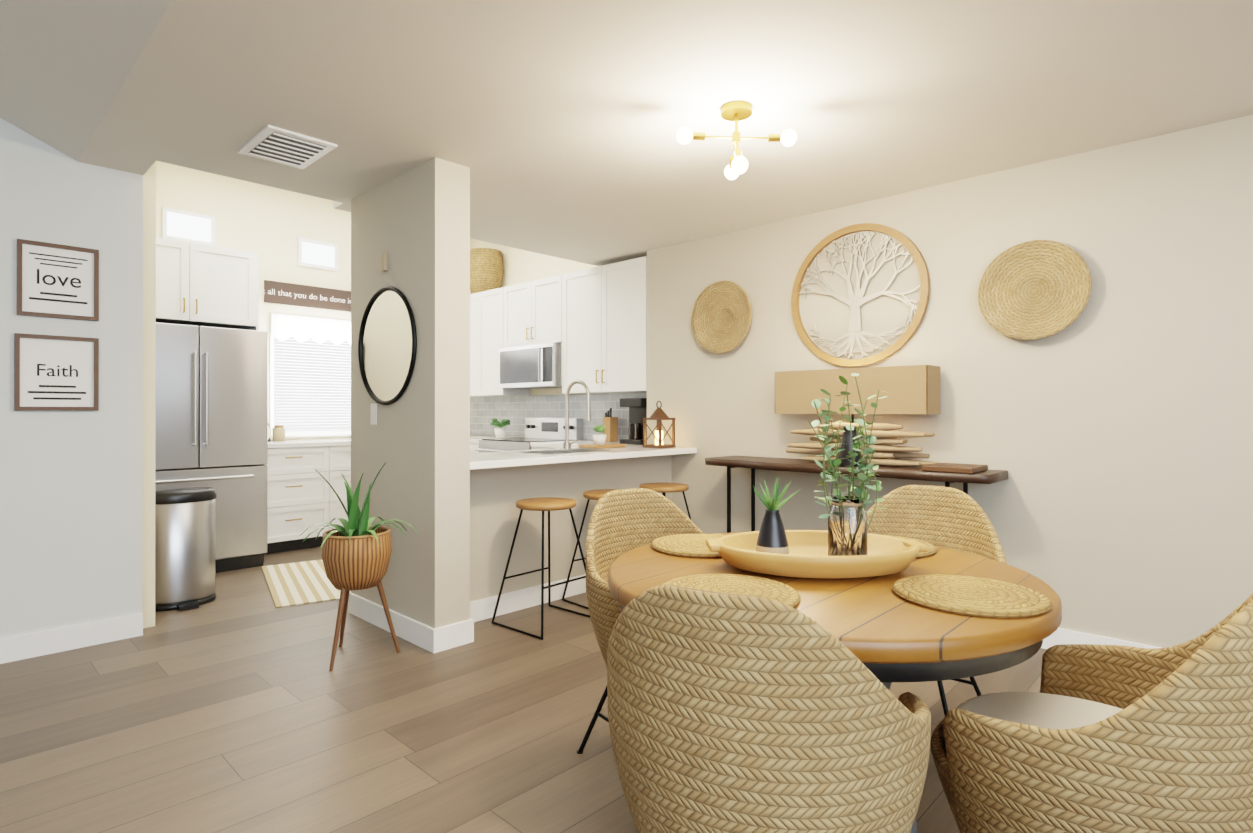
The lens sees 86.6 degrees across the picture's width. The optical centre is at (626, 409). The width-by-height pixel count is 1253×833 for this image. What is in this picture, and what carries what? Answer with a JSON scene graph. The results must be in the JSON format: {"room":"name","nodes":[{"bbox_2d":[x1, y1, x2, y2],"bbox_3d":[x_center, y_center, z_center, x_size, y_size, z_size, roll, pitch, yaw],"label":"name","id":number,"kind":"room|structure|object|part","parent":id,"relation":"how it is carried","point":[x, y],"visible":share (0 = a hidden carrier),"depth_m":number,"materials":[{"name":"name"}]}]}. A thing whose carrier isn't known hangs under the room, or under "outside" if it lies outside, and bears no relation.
{"room":"dining room","nodes":[
{"label":"dining room","id":0,"kind":"room"},
{"bbox_2d":[0,118,142,638],"bbox_3d":[-3.691,-0.708,2.444,0.120,3.800,3.120,0,0,44],"label":"wall","id":1,"kind":"structure","parent":0,"point":[71,503],"depth_m":3.32,"materials":[{"name":"white paint"}]},
{"bbox_2d":[14,333,98,409],"bbox_3d":[-2.800,-0.180,3.272,0.021,0.367,0.315,0,0,44],"label":"picture","id":2,"kind":"object","parent":1,"relation":"attached to","point":[52,372],"visible":1,"depth_m":3.27,"materials":[{"name":"white paper"}]},
{"bbox_2d":[17,239,98,320],"bbox_3d":[-2.797,-0.633,3.276,0.021,0.361,0.307,0,0,44],"label":"picture","id":3,"kind":"object","parent":1,"relation":"attached to","point":[57,281],"visible":1,"depth_m":3.27,"materials":[{"name":"white paper"}]},
{"bbox_2d":[0,613,142,663],"bbox_3d":[-3.594,1.134,2.444,0.015,0.115,2.980,0,0,44],"label":"baseboard","id":4,"kind":"structure","parent":1,"relation":"attached to","point":[62,639],"depth_m":3.30,"materials":[{"name":"white"}]},
{"bbox_2d":[142,162,155,627],"bbox_3d":[-3.388,-0.554,4.367,2.100,3.500,0.080,0,0,44],"label":"wall","id":5,"kind":"structure","parent":0,"point":[149,369],"depth_m":3.65,"materials":[{"name":"beige paint"}]},
{"bbox_2d":[156,161,350,439],"bbox_3d":[-3.041,-0.550,6.352,0.140,3.500,3.670,0,0,44],"label":"wall","id":6,"kind":"structure","parent":0,"point":[269,225],"depth_m":6.03,"materials":[{"name":"beige paint"}]},
{"bbox_2d":[162,207,215,245],"bbox_3d":[-3.670,-1.532,5.579,0.019,0.260,0.380,0,0,44],"label":"transom","id":7,"kind":"object","parent":6,"relation":"attached to","point":[186,226],"visible":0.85,"depth_m":5.58,"materials":[{"name":"white glass"}]},
{"bbox_2d":[156,237,258,330],"bbox_3d":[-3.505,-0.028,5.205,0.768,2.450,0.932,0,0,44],"label":"upper cabinet","id":8,"kind":"object","parent":6,"relation":"attached to","point":[197,284],"visible":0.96,"depth_m":5.05,"materials":[{"name":"white wood"}]},
{"bbox_2d":[264,280,350,311],"bbox_3d":[-2.965,-1.070,6.316,0.018,0.200,0.880,0,0,44],"label":"kitchen sign","id":9,"kind":"object","parent":6,"relation":"attached to","point":[306,290],"visible":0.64,"depth_m":6.25,"materials":[{"name":"brown wood"}]},
{"bbox_2d":[259,289,348,302],"bbox_3d":[-2.957,-1.065,6.309,0.001,0.068,1.020,0,0,44],"label":"lettering","id":10,"kind":"object","parent":9,"relation":"attached to","point":[301,295],"visible":0.92,"depth_m":6.21,"materials":[{"name":"white paint"}]},
{"bbox_2d":[270,313,350,436],"bbox_3d":[-2.930,-0.315,6.321,0.061,1.130,0.860,0,0,44],"label":"kitchen window","id":11,"kind":"structure","parent":6,"relation":"in","point":[310,376],"depth_m":6.28,"materials":[{"name":"white"}]},
{"bbox_2d":[298,237,337,270],"bbox_3d":[-2.941,-1.480,6.342,0.019,0.260,0.370,0,0,44],"label":"transom","id":12,"kind":"object","parent":6,"relation":"attached to","point":[317,254],"visible":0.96,"depth_m":6.34,"materials":[{"name":"white glass"}]},
{"bbox_2d":[264,445,350,553],"bbox_3d":[-2.612,0.760,6.225,0.648,0.879,1.770,0,0,44],"label":"base cabinet","id":13,"kind":"object","parent":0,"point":[302,497],"depth_m":5.67,"materials":[{"name":"white wood"}]},
{"bbox_2d":[268,438,350,448],"bbox_3d":[-2.630,0.300,6.222,0.628,0.040,1.740,0,0,44],"label":"countertop","id":14,"kind":"structure","parent":13,"relation":"on","point":[310,443],"depth_m":5.77,"materials":[{"name":"white stone"}]},
{"bbox_2d":[268,423,273,440],"bbox_3d":[-3.167,0.197,5.828,0.079,0.160,0.079,0,0,32],"label":"jar","id":15,"kind":"object","parent":14,"relation":"on","point":[269,427],"depth_m":5.84,"materials":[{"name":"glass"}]},
{"bbox_2d":[274,425,284,440],"bbox_3d":[-3.091,0.208,5.908,0.098,0.140,0.098,0,0,32],"label":"jar","id":16,"kind":"object","parent":14,"relation":"on","point":[278,432],"depth_m":5.87,"materials":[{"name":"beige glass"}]},
{"bbox_2d":[351,157,469,627],"bbox_3d":[-1.219,-0.556,3.678,0.950,3.500,0.200,0,0,44],"label":"pillar","id":17,"kind":"structure","parent":0,"point":[414,223],"depth_m":3.40,"materials":[{"name":"beige paint"}]},
{"bbox_2d":[370,403,376,424],"bbox_3d":[-1.418,0.024,3.722,0.070,0.120,0.008,0,0,44],"label":"switch plate","id":18,"kind":"object","parent":17,"relation":"attached to","point":[373,416],"visible":1,"depth_m":3.71,"materials":[{"name":"white plastic"}]},
{"bbox_2d":[382,252,387,271],"bbox_3d":[-1.319,-0.806,3.621,0.035,0.100,0.019,0,0,44],"label":"thermostat","id":19,"kind":"object","parent":17,"relation":"attached to","point":[384,261],"visible":0.96,"depth_m":3.61,"materials":[{"name":"beige plastic"}]},
{"bbox_2d":[358,286,416,404],"bbox_3d":[-1.307,-0.346,3.607,0.644,0.644,0.024,0,0,44],"label":"round mirror","id":20,"kind":"object","parent":17,"relation":"attached to","point":[387,345],"visible":0.98,"depth_m":3.60,"materials":[{"name":"black metal"}]},
{"bbox_2d":[0,546,1046,832],"bbox_3d":[-0.439,1.240,1.878,10.400,0.100,6.800,0,0,44],"label":"floor","id":21,"kind":"structure","parent":0,"point":[236,706],"depth_m":2.49,"materials":[{"name":"brown wood"}]},
{"bbox_2d":[155,487,216,611],"bbox_3d":[-2.726,0.840,4.078,0.326,0.710,0.378,0,0,44],"label":"trash can","id":22,"kind":"object","parent":21,"relation":"on","point":[185,525],"visible":0.77,"depth_m":4.00,"materials":[{"name":"silver metal"}]},
{"bbox_2d":[155,322,267,572],"bbox_3d":[-3.379,0.297,5.069,0.981,1.800,0.910,0,0,44],"label":"fridge","id":23,"kind":"object","parent":21,"relation":"on","point":[211,430],"visible":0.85,"depth_m":4.87,"materials":[{"name":"grey metal"}]},
{"bbox_2d":[262,560,350,607],"bbox_3d":[-2.186,1.191,4.681,0.600,0.008,1.240,0,0,-32],"label":"kitchen rug","id":24,"kind":"object","parent":21,"relation":"on","point":[299,583],"visible":0.64,"depth_m":4.51,"materials":[{"name":"beige fabric"}]},
{"bbox_2d":[301,462,417,670],"bbox_3d":[-1.302,0.727,3.233,0.518,0.938,0.506,0,0,34],"label":"potted plant","id":25,"kind":"object","parent":21,"relation":"on","point":[356,550],"visible":1,"depth_m":3.12,"materials":[{"name":"wood"}]},
{"bbox_2d":[348,592,443,652],"bbox_3d":[-1.288,1.137,3.591,0.965,0.115,0.015,0,0,44],"label":"baseboard","id":26,"kind":"structure","parent":21,"relation":"on","point":[426,637],"depth_m":3.48,"materials":[{"name":"white"}]},
{"bbox_2d":[470,443,478,452],"bbox_3d":[-1.364,0.761,6.660,0.553,0.880,0.616,0,0,44],"label":"base cabinet","id":27,"kind":"object","parent":21,"relation":"on","point":[473,447],"depth_m":6.32,"materials":[{"name":"white"}]},
{"bbox_2d":[476,418,582,452],"bbox_3d":[-0.921,0.640,6.166,0.760,1.120,0.694,0,0,44],"label":"stove","id":28,"kind":"object","parent":21,"relation":"on","point":[543,429],"visible":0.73,"depth_m":6.16,"materials":[{"name":"silver metal"}]},
{"bbox_2d":[492,497,589,639],"bbox_3d":[-0.453,0.855,3.745,0.423,0.680,0.443,0,0,41],"label":"stool","id":29,"kind":"object","parent":21,"relation":"on","point":[544,504],"visible":0.88,"depth_m":3.71,"materials":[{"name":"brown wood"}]},
{"bbox_2d":[531,447,555,449],"bbox_3d":[-0.220,0.759,5.568,1.069,0.880,0.616,0,0,44],"label":"base cabinet","id":30,"kind":"object","parent":21,"relation":"on","point":[532,448],"depth_m":5.66,"materials":[{"name":"white"}]},
{"bbox_2d":[470,435,639,447],"bbox_3d":[-0.939,0.300,6.242,3.046,0.040,0.617,0,0,44],"label":"countertop","id":31,"kind":"structure","parent":30,"relation":"on","point":[474,439],"depth_m":5.65,"materials":[{"name":"white stone"}]},
{"bbox_2d":[490,418,509,437],"bbox_3d":[-1.269,0.182,6.710,0.175,0.194,0.226,0,0,44],"label":"potted plant","id":32,"kind":"object","parent":31,"relation":"on","point":[500,431],"visible":1,"depth_m":6.67,"materials":[{"name":"white plastic"}]},
{"bbox_2d":[603,408,617,441],"bbox_3d":[-0.139,0.129,5.770,0.090,0.290,0.100,0,0,44],"label":"knife block","id":33,"kind":"object","parent":31,"relation":"on","point":[610,424],"visible":0.96,"depth_m":5.73,"materials":[{"name":"brown wood"}]},
{"bbox_2d":[620,398,646,444],"bbox_3d":[0.090,0.091,5.358,0.240,0.366,0.180,0,0,44],"label":"coffee maker","id":34,"kind":"object","parent":31,"relation":"on","point":[637,410],"visible":0.67,"depth_m":5.31,"materials":[{"name":"black plastic"}]},
{"bbox_2d":[562,489,620,609],"bbox_3d":[-0.102,0.855,4.157,0.443,0.680,0.423,0,0,-42],"label":"stool","id":35,"kind":"object","parent":21,"relation":"on","point":[598,494],"visible":0.25,"depth_m":4.15,"materials":[{"name":"brown wood"}]},
{"bbox_2d":[577,488,703,753],"bbox_3d":[0.161,0.746,2.277,0.620,0.897,0.574,0,0,-36],"label":"chair","id":36,"kind":"object","parent":21,"relation":"on","point":[622,521],"visible":0.25,"depth_m":2.43,"materials":[{"name":"beige wicker"}]},
{"bbox_2d":[639,482,691,520],"bbox_3d":[0.257,0.856,4.561,0.423,0.680,0.443,0,0,42],"label":"stool","id":37,"kind":"object","parent":21,"relation":"on","point":[663,487],"visible":0.4,"depth_m":4.48,"materials":[{"name":"brown wood"}]},
{"bbox_2d":[607,585,930,832],"bbox_3d":[0.264,0.744,1.321,0.620,0.897,0.574,0,0,27],"label":"chair","id":38,"kind":"object","parent":21,"relation":"on","point":[733,713],"visible":1,"depth_m":1.06,"materials":[{"name":"beige wicker"}]},
{"bbox_2d":[608,532,1061,832],"bbox_3d":[0.511,0.810,1.801,1.120,0.760,1.120,0,0,44],"label":"dining table","id":39,"kind":"object","parent":21,"relation":"on","point":[882,631],"visible":0.48,"depth_m":1.39,"materials":[{"name":"brown wood"}]},
{"bbox_2d":[651,534,725,557],"bbox_3d":[0.238,0.423,2.081,0.326,0.014,0.326,0,0,44],"label":"placemat","id":40,"kind":"object","parent":39,"relation":"on","point":[689,545],"visible":0.65,"depth_m":2.04,"materials":[{"name":"beige wicker"}]},
{"bbox_2d":[662,574,799,607],"bbox_3d":[0.232,0.422,1.530,0.326,0.014,0.326,0,0,44],"label":"placemat","id":41,"kind":"object","parent":39,"relation":"on","point":[758,586],"visible":0.5,"depth_m":1.57,"materials":[{"name":"beige wicker"}]},
{"bbox_2d":[706,530,928,578],"bbox_3d":[0.511,0.393,1.802,0.580,0.072,0.370,0,0,1],"label":"tray","id":42,"kind":"object","parent":39,"relation":"on","point":[807,556],"visible":0.85,"depth_m":1.69,"materials":[{"name":"brown wood"}]},
{"bbox_2d":[752,476,799,553],"bbox_3d":[0.405,0.295,1.795,0.130,0.233,0.142,0,0,1],"label":"vase","id":43,"kind":"object","parent":42,"relation":"on","point":[772,537],"visible":0.92,"depth_m":1.78,"materials":[{"name":"black ceramic"}]},
{"bbox_2d":[808,373,887,555],"bbox_3d":[0.591,0.157,1.785,0.245,0.509,0.248,0,0,1],"label":"glass vase","id":44,"kind":"object","parent":42,"relation":"on","point":[847,524],"visible":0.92,"depth_m":1.76,"materials":[{"name":"green"}]},
{"bbox_2d":[886,535,936,557],"bbox_3d":[0.790,0.423,2.075,0.326,0.014,0.326,0,0,44],"label":"placemat","id":45,"kind":"object","parent":39,"relation":"on","point":[932,550],"visible":0.23,"depth_m":2.00,"materials":[{"name":"beige wicker"}]},
{"bbox_2d":[892,574,1052,617],"bbox_3d":[0.783,0.422,1.523,0.326,0.014,0.326,0,0,44],"label":"placemat","id":46,"kind":"object","parent":39,"relation":"on","point":[972,596],"visible":0.98,"depth_m":1.48,"materials":[{"name":"beige wicker"}]},
{"bbox_2d":[705,455,1007,532],"bbox_3d":[1.220,0.755,3.868,1.690,0.880,0.419,0,0,44],"label":"console table","id":47,"kind":"object","parent":21,"relation":"on","point":[988,476],"visible":0.67,"depth_m":3.75,"materials":[{"name":"brown wood"}]},
{"bbox_2d":[838,426,862,466],"bbox_3d":[1.244,0.202,3.699,0.140,0.220,0.140,0,0,44],"label":"vase","id":48,"kind":"object","parent":47,"relation":"on","point":[846,443],"visible":0.58,"depth_m":3.66,"materials":[{"name":"black ceramic"}]},
{"bbox_2d":[775,365,940,465],"bbox_3d":[1.315,0.039,3.863,0.917,0.549,0.222,0,0,44],"label":"table lamp","id":49,"kind":"object","parent":47,"relation":"on","point":[913,389],"visible":0.69,"depth_m":3.71,"materials":[{"name":"beige fabric"}]},
{"bbox_2d":[922,463,987,473],"bbox_3d":[1.684,0.298,3.406,0.240,0.028,0.260,0,0,44],"label":"box","id":50,"kind":"object","parent":47,"relation":"on","point":[957,468],"visible":1,"depth_m":3.33,"materials":[{"name":"brown wood"}]},
{"bbox_2d":[867,485,1006,715],"bbox_3d":[1.020,0.746,2.393,0.620,0.897,0.574,0,0,41],"label":"chair","id":51,"kind":"object","parent":21,"relation":"on","point":[949,518],"visible":0.1,"depth_m":2.57,"materials":[{"name":"beige wicker"}]},
{"bbox_2d":[930,594,1252,832],"bbox_3d":[0.918,0.744,1.315,0.620,0.897,0.574,0,0,-40],"label":"chair","id":52,"kind":"object","parent":21,"relation":"on","point":[1092,738],"visible":1,"depth_m":1.07,"materials":[{"name":"beige wicker"}]},
{"bbox_3d":[-0.619,0.756,4.369,0.258,0.880,1.628,0,0,44],"label":"base cabinet","id":53,"kind":"object","parent":21,"relation":"on","visible":0},
{"bbox_2d":[470,445,696,469],"bbox_3d":[-0.388,0.294,4.358,0.650,0.040,1.930,0,0,44],"label":"countertop","id":54,"kind":"structure","parent":53,"relation":"on","point":[487,460],"depth_m":4.06,"materials":[{"name":"white stone"}]},
{"bbox_2d":[519,380,612,453],"bbox_3d":[-0.424,0.033,4.398,0.397,0.481,0.580,0,0,44],"label":"sink faucet","id":55,"kind":"object","parent":54,"relation":"on","point":[566,446],"visible":1,"depth_m":4.53,"materials":[{"name":"silver metal"}]},
{"bbox_2d":[578,425,625,448],"bbox_3d":[-0.177,0.191,4.846,0.200,0.164,0.290,0,0,44],"label":"board","id":56,"kind":"object","parent":54,"relation":"on","point":[599,440],"visible":1,"depth_m":4.79,"materials":[{"name":"brown wood"}]},
{"bbox_2d":[643,401,675,447],"bbox_3d":[0.237,0.104,4.831,0.190,0.339,0.190,0,0,44],"label":"lantern","id":57,"kind":"object","parent":54,"relation":"on","point":[659,415],"visible":1,"depth_m":4.80,"materials":[{"name":"brown wood"}]},
{"bbox_2d":[470,238,646,441],"bbox_3d":[-0.777,-0.549,6.630,3.350,3.500,0.140,0,0,44],"label":"wall","id":58,"kind":"structure","parent":0,"point":[520,266],"depth_m":6.72,"materials":[{"name":"beige paint"}]},
{"bbox_2d":[470,287,529,396],"bbox_3d":[-1.405,-0.671,6.902,0.867,1.055,0.326,0,0,44],"label":"upper cabinet","id":59,"kind":"object","parent":58,"relation":"attached to","point":[486,325],"visible":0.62,"depth_m":6.70,"materials":[{"name":"white wood"}]},
{"bbox_2d":[470,248,503,293],"bbox_3d":[-1.482,-1.431,6.987,0.380,0.460,0.380,0,0,44],"label":"basket","id":60,"kind":"object","parent":59,"relation":"on","point":[486,270],"visible":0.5,"depth_m":6.83,"materials":[{"name":"beige wicker"}]},
{"bbox_2d":[503,274,561,347],"bbox_3d":[-0.786,-0.900,6.291,0.867,0.600,0.356,0,0,44],"label":"upper cabinet","id":61,"kind":"object","parent":58,"relation":"attached to","point":[532,312],"visible":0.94,"depth_m":6.16,"materials":[{"name":"white wood"}]},
{"bbox_2d":[499,342,561,388],"bbox_3d":[-0.809,-0.403,6.263,0.864,0.385,0.427,0,0,44],"label":"microwave","id":62,"kind":"object","parent":61,"relation":"attached to","point":[537,366],"visible":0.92,"depth_m":6.09,"materials":[{"name":"silver metal"}]},
{"bbox_2d":[470,393,646,440],"bbox_3d":[-0.724,0.066,6.470,3.042,0.418,0.008,0,0,44],"label":"backsplash","id":63,"kind":"structure","parent":58,"relation":"attached to","point":[516,411],"depth_m":6.57,"materials":[{"name":"tile"}]},
{"bbox_2d":[562,256,646,393],"bbox_3d":[-0.107,-0.674,5.642,1.004,1.055,0.356,0,0,44],"label":"upper cabinet","id":64,"kind":"object","parent":58,"relation":"attached to","point":[604,329],"visible":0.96,"depth_m":5.50,"materials":[{"name":"white wood"}]},
{"bbox_2d":[470,455,670,601],"bbox_3d":[-0.375,0.756,4.349,0.120,0.880,1.940,0,0,44],"label":"wall","id":65,"kind":"structure","parent":0,"point":[496,494],"depth_m":4.06,"materials":[{"name":"beige paint"}]},
{"bbox_2d":[444,574,585,633],"bbox_3d":[-0.337,1.138,4.291,0.015,0.115,1.910,0,0,44],"label":"baseboard","id":66,"kind":"structure","parent":65,"relation":"attached to","point":[481,609],"depth_m":3.94,"materials":[{"name":"white"}]},
{"bbox_2d":[0,0,1252,265],"bbox_3d":[0.428,-1.982,0.967,7.880,1.460,6.670,0,0,44],"label":"ceiling","id":67,"kind":"structure","parent":0,"point":[554,126],"depth_m":2.63,"materials":[{"name":"white paint"}]},
{"bbox_2d":[238,125,336,168],"bbox_3d":[-1.613,-1.237,3.158,0.420,0.017,0.300,0,0,44],"label":"ceiling vent","id":68,"kind":"object","parent":67,"relation":"in","point":[283,146],"visible":1,"depth_m":3.12,"materials":[{"name":"white metal"}]},
{"bbox_2d":[676,101,796,179],"bbox_3d":[0.455,-1.094,2.745,0.382,0.305,0.362,0,0,44],"label":"pendant light","id":69,"kind":"object","parent":67,"relation":"hanging from","point":[735,111],"visible":1,"depth_m":2.73,"materials":[{"name":"gold metal"}]},
{"bbox_2d":[647,115,1252,647],"bbox_3d":[2.857,-0.557,2.906,7.050,3.500,0.505,0,0,44],"label":"wall","id":70,"kind":"structure","parent":0,"point":[1109,429],"depth_m":3.31,"materials":[{"name":"beige paint"}]},
{"bbox_2d":[692,281,751,353],"bbox_3d":[0.673,-0.644,4.637,0.505,0.505,0.066,0,0,44],"label":"hanging basket","id":71,"kind":"object","parent":70,"relation":"attached to","point":[721,316],"visible":1,"depth_m":4.65,"materials":[{"name":"beige wicker"}]},
{"bbox_3d":[1.377,-0.685,3.993,0.850,0.850,0.031,0,0,44],"label":"tree artwork","id":72,"kind":"part","parent":70,"relation":"part of"},
{"bbox_2d":[978,240,1091,339],"bbox_3d":[2.039,-0.596,3.332,0.495,0.495,0.066,0,0,44],"label":"hanging basket","id":73,"kind":"object","parent":70,"relation":"attached to","point":[1033,289],"visible":1,"depth_m":3.33,"materials":[{"name":"beige wicker"}]},
{"bbox_2d":[1041,628,1161,648],"bbox_3d":[1.527,1.137,3.863,3.300,0.115,0.015,0,0,44],"label":"baseboard","id":74,"kind":"structure","parent":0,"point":[1061,636],"depth_m":3.21,"materials":[{"name":"white"}]}
]}

